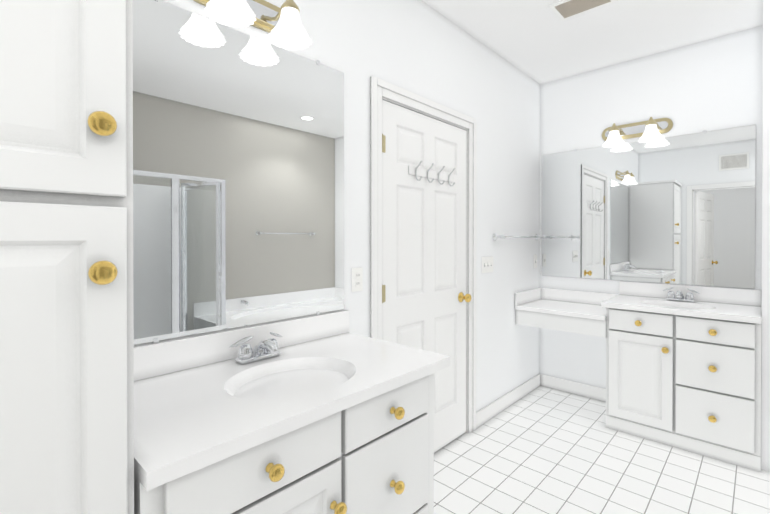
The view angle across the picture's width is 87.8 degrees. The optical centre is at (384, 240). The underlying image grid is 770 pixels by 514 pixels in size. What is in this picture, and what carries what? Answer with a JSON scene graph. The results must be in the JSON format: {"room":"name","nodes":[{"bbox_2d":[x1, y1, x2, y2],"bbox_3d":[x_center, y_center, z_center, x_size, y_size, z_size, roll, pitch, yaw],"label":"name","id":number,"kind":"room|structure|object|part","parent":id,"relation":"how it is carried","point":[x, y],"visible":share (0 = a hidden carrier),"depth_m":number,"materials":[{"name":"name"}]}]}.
{"room":"bathroom","nodes":[
{"label":"bathroom","id":0,"kind":"room"},
{"bbox_2d":[134,0,539,411],"bbox_3d":[-1.136,-0.039,0.962,0.120,2.680,7.480,0,0,43],"label":"wall","id":1,"kind":"structure","parent":0,"point":[421,48],"depth_m":2.60,"materials":[{"name":"paint"}]},
{"bbox_2d":[132,0,343,344],"bbox_3d":[-0.533,-0.233,1.510,0.007,1.118,0.994,0,0,43],"label":"mirror","id":2,"kind":"object","parent":1,"relation":"attached to","point":[238,178],"visible":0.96,"depth_m":1.46,"materials":[{"name":"clear glass"}]},
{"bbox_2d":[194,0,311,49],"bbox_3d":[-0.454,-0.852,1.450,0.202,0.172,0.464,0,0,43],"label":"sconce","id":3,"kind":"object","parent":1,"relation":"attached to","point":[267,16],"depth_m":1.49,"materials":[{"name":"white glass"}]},
{"bbox_3d":[-0.441,-0.825,1.438,0.167,0.118,0.401,0,0,43],"label":"left sconce shade","id":4,"kind":"part","parent":3,"relation":"part of","materials":[{"name":"white glass"}]},
{"bbox_2d":[352,267,362,291],"bbox_3d":[-0.134,0.188,1.940,0.008,0.114,0.070,0,0,43],"label":"electrical outlet plate","id":5,"kind":"object","parent":1,"relation":"attached to","point":[357,279],"visible":1,"depth_m":1.94,"materials":[{"name":"white plastic"}]},
{"bbox_2d":[370,76,476,432],"bbox_3d":[0.230,0.234,2.411,0.139,2.118,1.006,0,0,43],"label":"door frame","id":6,"kind":"structure","parent":1,"relation":"attached to","point":[380,90],"depth_m":2.25,"materials":[{"name":"paint"}]},
{"bbox_2d":[382,100,470,452],"bbox_3d":[0.276,0.274,2.363,0.107,2.016,0.832,0,0,43],"label":"door","id":7,"kind":"structure","parent":1,"relation":"in","point":[426,297],"depth_m":2.37,"materials":[{"name":"paint"}]},
{"bbox_2d":[482,256,492,272],"bbox_3d":[0.741,0.171,2.871,0.016,0.114,0.162,0,0,43],"label":"switch plate","id":8,"kind":"object","parent":1,"relation":"attached to","point":[487,264],"visible":1,"depth_m":2.87,"materials":[{"name":"white plastic"}]},
{"bbox_2d":[476,374,540,428],"bbox_3d":[0.998,1.237,3.153,0.014,0.105,1.135,0,0,43],"label":"baseboard","id":9,"kind":"structure","parent":1,"relation":"attached to","point":[493,409],"depth_m":3.07,"materials":[{"name":"paint"}]},
{"bbox_2d":[493,233,545,240],"bbox_3d":[1.097,-0.031,3.201,0.082,0.054,0.814,0,0,43],"label":"towel rail","id":10,"kind":"object","parent":1,"relation":"attached to","point":[495,236],"visible":1,"depth_m":3.04,"materials":[{"name":"silver metal"}]},
{"bbox_2d":[534,255,536,267],"bbox_3d":[1.315,0.178,3.484,0.016,0.114,0.070,0,0,43],"label":"electrical outlet plate","id":11,"kind":"object","parent":1,"relation":"attached to","point":[535,261],"visible":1,"depth_m":3.48,"materials":[{"name":"white plastic"}]},
{"bbox_2d":[421,0,762,83],"bbox_3d":[-0.024,-1.399,-0.030,3.450,0.050,7.760,0,0,43],"label":"ceiling","id":12,"kind":"structure","parent":0,"point":[540,41],"depth_m":2.60,"materials":[{"name":"paint"}]},
{"bbox_2d":[549,0,618,20],"bbox_3d":[1.252,-1.381,2.235,0.580,0.008,0.210,0,0,43],"label":"ceiling vent","id":13,"kind":"object","parent":12,"relation":"in","point":[563,10],"visible":1,"depth_m":2.36,"materials":[{"name":"white plastic"}]},
{"bbox_2d":[434,386,769,513],"bbox_3d":[-0.024,1.331,-0.015,3.450,0.050,7.760,0,0,43],"label":"floor","id":14,"kind":"structure","parent":0,"point":[542,450],"depth_m":2.23,"materials":[{"name":"tile"}]},
{"bbox_2d":[0,0,133,513],"bbox_3d":[-0.877,0.235,0.707,0.606,2.135,0.658,0,0,43],"label":"tall cabinet","id":15,"kind":"object","parent":14,"relation":"on","point":[66,289],"visible":1,"depth_m":0.69,"materials":[{"name":"paint"}]},
{"bbox_2d":[134,310,449,513],"bbox_3d":[-0.307,0.814,1.319,0.606,0.970,1.017,0,0,43],"label":"bathroom vanity","id":16,"kind":"object","parent":14,"relation":"on","point":[328,413],"visible":0.98,"depth_m":1.17,"materials":[{"name":"paint"}]},
{"bbox_2d":[230,332,282,363],"bbox_3d":[-0.430,0.387,1.438,0.147,0.093,0.211,0,0,43],"label":"faucet","id":17,"kind":"object","parent":16,"relation":"on","point":[265,349],"visible":1,"depth_m":1.42,"materials":[{"name":"silver metal"}]},
{"bbox_2d":[515,289,761,471],"bbox_3d":[1.720,0.873,2.878,1.436,0.836,0.542,0,0,43],"label":"bathroom vanity","id":18,"kind":"object","parent":14,"relation":"on","point":[683,375],"depth_m":2.50,"materials":[{"name":"paint"}]},
{"bbox_2d":[663,287,699,301],"bbox_3d":[2.039,0.375,2.771,0.211,0.093,0.147,0,0,43],"label":"faucet","id":19,"kind":"object","parent":18,"relation":"on","point":[689,296],"visible":1,"depth_m":2.77,"materials":[{"name":"silver metal"}]},
{"bbox_2d":[540,25,762,388],"bbox_3d":[2.506,-0.048,2.595,2.970,2.680,0.120,0,0,43],"label":"wall","id":20,"kind":"structure","parent":0,"point":[713,84],"depth_m":3.03,"materials":[{"name":"paint"}]},
{"bbox_2d":[541,374,605,401],"bbox_3d":[1.625,1.236,3.331,0.625,0.105,0.018,0,0,43],"label":"baseboard","id":21,"kind":"structure","parent":20,"relation":"attached to","point":[598,393],"depth_m":3.36,"materials":[{"name":"paint"}]},
{"bbox_2d":[602,117,672,147],"bbox_3d":[1.847,-0.815,2.984,0.468,0.172,0.202,0,0,43],"label":"sconce","id":22,"kind":"object","parent":20,"relation":"attached to","point":[636,129],"depth_m":3.01,"materials":[{"name":"white glass"}]},
{"bbox_3d":[1.835,-0.787,2.972,0.405,0.118,0.167,0,0,43],"label":"sconce shade","id":23,"kind":"part","parent":22,"relation":"part of","materials":[{"name":"white glass"}]},
{"bbox_2d":[542,125,755,288],"bbox_3d":[1.899,-0.229,3.072,1.386,1.075,0.007,0,0,43],"label":"mirror","id":24,"kind":"object","parent":20,"relation":"attached to","point":[680,209],"visible":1,"depth_m":2.96,"materials":[{"name":"clear glass"}]},
{"bbox_2d":[761,0,769,471],"bbox_3d":[2.326,-0.046,2.380,0.120,2.680,0.440,0,0,43],"label":"wall","id":25,"kind":"structure","parent":0,"point":[765,392],"depth_m":2.25,"materials":[{"name":"paint"}]}
]}

